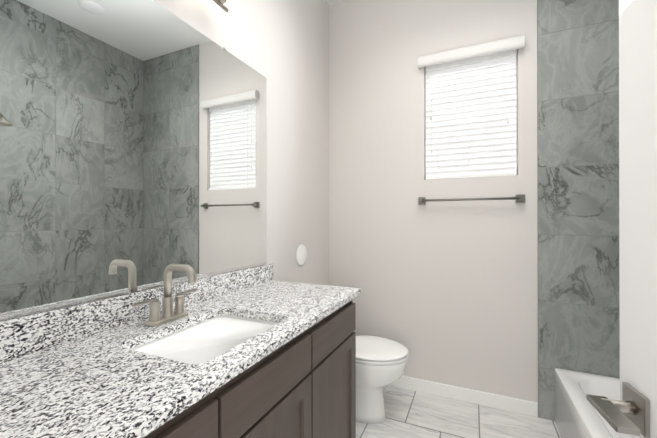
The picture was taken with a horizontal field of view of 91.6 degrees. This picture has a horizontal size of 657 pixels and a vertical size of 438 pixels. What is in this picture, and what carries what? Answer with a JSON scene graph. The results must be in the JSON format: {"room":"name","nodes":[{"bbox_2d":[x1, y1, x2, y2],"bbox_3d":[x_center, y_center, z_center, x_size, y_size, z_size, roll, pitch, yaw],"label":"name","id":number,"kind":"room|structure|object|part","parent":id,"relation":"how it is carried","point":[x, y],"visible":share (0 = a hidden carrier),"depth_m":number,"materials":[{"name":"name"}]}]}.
{"room":"bathroom","nodes":[
{"label":"bathroom","id":0,"kind":"room"},
{"bbox_2d":[10,0,328,318],"bbox_3d":[-0.527,-0.257,1.631,0.120,3.050,2.598,0,0,24],"label":"wall","id":1,"kind":"structure","parent":0,"point":[282,46],"depth_m":2.09,"materials":[{"name":"white paint"}]},
{"bbox_2d":[0,0,266,320],"bbox_3d":[-0.656,-0.281,1.188,0.009,1.075,1.439,0,0,24],"label":"mirror","id":2,"kind":"object","parent":1,"relation":"attached to","point":[132,145],"visible":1,"depth_m":1.07,"materials":[{"name":"clear glass"}]},
{"bbox_2d":[0,263,272,362],"bbox_3d":[-0.640,0.308,1.206,0.020,0.100,1.490,0,0,24],"label":"backsplash","id":3,"kind":"structure","parent":1,"relation":"attached to","point":[20,335],"depth_m":0.98,"materials":[{"name":"grey stone"}]},
{"bbox_2d":[212,0,229,11],"bbox_3d":[-0.591,-0.991,1.190,0.130,0.225,0.565,0,0,24],"label":"sconce","id":4,"kind":"object","parent":1,"relation":"attached to","point":[219,3],"visible":1,"depth_m":1.40,"materials":[{"name":"silver metal"}]},
{"bbox_2d":[296,244,306,265],"bbox_3d":[-0.184,0.253,2.229,0.009,0.154,0.154,0,0,24],"label":"electrical outlet cover","id":5,"kind":"object","parent":1,"relation":"attached to","point":[301,254],"visible":1,"depth_m":2.22,"materials":[{"name":"white plastic"}]},
{"bbox_2d":[326,0,345,4],"bbox_3d":[0.581,-1.833,1.132,2.554,0.100,2.598,0,0,24],"label":"ceiling","id":6,"kind":"structure","parent":0,"point":[330,2],"depth_m":2.62,"materials":[{"name":"white paint"}]},
{"bbox_2d":[329,0,537,402],"bbox_3d":[1.088,-0.256,2.248,2.554,3.050,0.140,0,0,24],"label":"wall","id":7,"kind":"structure","parent":0,"point":[376,146],"depth_m":2.34,"materials":[{"name":"white paint"}]},
{"bbox_2d":[390,376,537,416],"bbox_3d":[0.671,1.223,2.349,1.468,0.092,0.014,0,0,24],"label":"baseboard","id":8,"kind":"structure","parent":7,"relation":"attached to","point":[515,405],"depth_m":2.20,"materials":[{"name":"white wood"}]},
{"bbox_2d":[425,52,516,179],"bbox_3d":[1.000,-0.707,2.282,0.597,0.848,0.123,0,0,24],"label":"window blind","id":9,"kind":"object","parent":7,"relation":"in","point":[492,111],"depth_m":2.24,"materials":[{"name":"white plastic"}]},
{"bbox_3d":[0.758,-0.706,2.429,0.035,0.848,0.055,0,0,24],"label":"frame","id":10,"kind":"part","parent":9,"relation":"part of","materials":[{"name":"white plastic"}]},
{"bbox_2d":[426,50,515,72],"bbox_3d":[0.989,-1.110,2.257,0.581,0.038,0.040,0,0,24],"label":"blind headrail","id":11,"kind":"object","parent":9,"relation":"attached to","point":[484,58],"visible":0.71,"depth_m":2.23,"materials":[{"name":"white plastic"}]},
{"bbox_2d":[438,147,438,176],"bbox_3d":[0.794,-0.697,2.313,0.002,0.788,0.002,0,0,24],"label":"ladder","id":12,"kind":"object","parent":11,"relation":"hanging from","point":[438,161],"visible":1,"depth_m":2.31,"materials":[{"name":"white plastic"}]},
{"bbox_2d":[468,63,468,175],"bbox_3d":[0.977,-0.697,2.230,0.002,0.788,0.002,0,0,24],"label":"ladder","id":13,"kind":"object","parent":11,"relation":"hanging from","point":[468,119],"visible":1,"depth_m":2.23,"materials":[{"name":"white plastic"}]},
{"bbox_3d":[0.989,-0.299,2.255,0.581,0.020,0.050,0,0,24],"label":"window blind bottom rail","id":14,"kind":"part","parent":9,"relation":"part of","materials":[{"name":"white plastic"}]},
{"bbox_3d":[1.270,-0.707,2.197,0.035,0.848,0.055,0,0,24],"label":"frame","id":15,"kind":"part","parent":9,"relation":"part of","materials":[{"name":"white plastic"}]},
{"bbox_2d":[418,35,524,67],"bbox_3d":[0.954,-1.141,2.188,0.665,0.076,0.024,0,0,24],"label":"blind valance","id":16,"kind":"object","parent":7,"relation":"attached to","point":[503,45],"visible":1,"depth_m":2.17,"materials":[{"name":"white plastic"}]},
{"bbox_2d":[418,194,524,204],"bbox_3d":[0.958,-0.133,2.195,0.679,0.054,0.061,0,0,24],"label":"towel rail","id":17,"kind":"object","parent":7,"relation":"attached to","point":[519,198],"visible":1,"depth_m":2.16,"materials":[{"name":"grey metal"}]},
{"bbox_2d":[433,175,517,179],"bbox_3d":[0.989,-0.285,2.255,0.597,0.004,0.069,0,0,24],"label":"window sill","id":18,"kind":"structure","parent":7,"relation":"on","point":[474,177],"depth_m":2.20,"materials":[{"name":"white paint"}]},
{"bbox_2d":[537,0,619,420],"bbox_3d":[1.726,-0.257,1.877,0.844,3.050,0.010,0,0,24],"label":"wall tile","id":19,"kind":"structure","parent":7,"relation":"attached to","point":[578,169],"depth_m":1.96,"materials":[{"name":"grey tile"}]},
{"bbox_2d":[356,385,560,437],"bbox_3d":[0.451,1.316,0.838,2.554,0.100,3.228,0,0,24],"label":"floor","id":20,"kind":"structure","parent":0,"point":[412,414],"depth_m":2.00,"materials":[{"name":"tile"}]},
{"bbox_2d":[136,295,358,437],"bbox_3d":[-0.410,0.827,1.065,0.555,0.878,1.426,0,0,24],"label":"bathroom vanity","id":21,"kind":"object","parent":20,"relation":"on","point":[304,387],"depth_m":1.04,"materials":[{"name":"wood"}]},
{"bbox_2d":[0,279,359,437],"bbox_3d":[-0.394,0.372,1.094,0.562,0.030,1.490,0,0,24],"label":"countertop","id":22,"kind":"structure","parent":21,"relation":"on","point":[93,386],"depth_m":0.74,"materials":[{"name":"grey stone"}]},
{"bbox_2d":[128,263,199,326],"bbox_3d":[-0.525,0.257,1.115,0.162,0.201,0.258,0,0,24],"label":"faucet","id":23,"kind":"object","parent":22,"relation":"on","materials":[{"name":"silver metal"}]},
{"bbox_2d":[124,311,279,366],"bbox_3d":[-0.372,0.451,1.039,0.379,0.151,0.496,0,0,24],"label":"sink","id":24,"kind":"object","parent":22,"relation":"in","point":[196,342],"depth_m":1.08,"materials":[{"name":"white ceramic"}]},
{"label":"drawer","id":25,"kind":"part","parent":21,"relation":"part of","materials":[{"name":"brown wood"}]},
{"bbox_3d":[-0.182,0.408,0.963,0.018,0.040,1.426,0,0,24],"label":"frame","id":26,"kind":"part","parent":21,"relation":"part of","materials":[{"name":"brown wood"}]},
{"label":"drawer","id":27,"kind":"part","parent":21,"relation":"part of","materials":[{"name":"brown wood"}]},
{"label":"door","id":28,"kind":"part","parent":21,"relation":"part of","materials":[{"name":"brown wood"}]},
{"label":"drawer","id":29,"kind":"part","parent":21,"relation":"part of","materials":[{"name":"brown wood"}]},
{"label":"door","id":30,"kind":"part","parent":21,"relation":"part of","materials":[{"name":"brown wood"}]},
{"bbox_2d":[356,335,408,423],"bbox_3d":[0.166,0.896,2.122,0.716,0.745,0.416,0,0,24],"label":"toilet","id":31,"kind":"object","parent":20,"relation":"on","point":[381,362],"visible":0.4,"depth_m":1.97,"materials":[{"name":"white ceramic"}]},
{"bbox_3d":[0.288,0.851,2.067,0.447,0.019,0.378,0,0,24],"label":"seat","id":32,"kind":"part","parent":31,"relation":"part of","materials":[{"name":"white plastic"}]},
{"bbox_3d":[0.287,0.831,2.067,0.451,0.018,0.380,0,0,24],"label":"lid","id":33,"kind":"part","parent":31,"relation":"part of","materials":[{"name":"white plastic"}]},
{"bbox_2d":[555,368,619,437],"bbox_3d":[1.447,1.098,1.167,0.746,0.337,1.504,0,0,24],"label":"bathtub","id":34,"kind":"object","parent":20,"relation":"on","point":[577,414],"visible":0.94,"depth_m":1.79,"materials":[{"name":"white ceramic"}]},
{"bbox_3d":[0.378,0.036,-0.140,0.020,2.455,0.124,0,0,24],"label":"door frame","id":35,"kind":"structure","parent":0,"visible":0},
{"bbox_2d":[619,0,656,437],"bbox_3d":[0.514,0.043,0.299,0.018,2.428,0.790,0,0,17],"label":"door leaf","id":36,"kind":"structure","parent":35,"relation":"attached to","point":[638,181],"depth_m":0.62,"materials":[{"name":"white wood"}]},
{"bbox_2d":[601,382,649,437],"bbox_3d":[0.573,0.368,0.629,0.060,0.070,0.070,0,0,17],"label":"rosette","id":37,"kind":"object","parent":36,"relation":"attached to","point":[640,419],"depth_m":0.61,"materials":[{"name":"grey metal"}]},
{"bbox_2d":[586,394,639,435],"bbox_3d":[0.529,0.364,0.599,0.034,0.011,0.108,0,0,17],"label":"lever","id":38,"kind":"object","parent":37,"relation":"attached to","point":[614,417],"visible":1,"depth_m":0.58,"materials":[{"name":"grey metal"}]},
{"bbox_3d":[0.568,0.368,0.630,0.051,0.025,0.025,0,0,17],"label":"door handle neck","id":39,"kind":"part","parent":37,"relation":"part of","materials":[{"name":"silver metal"}]}
]}

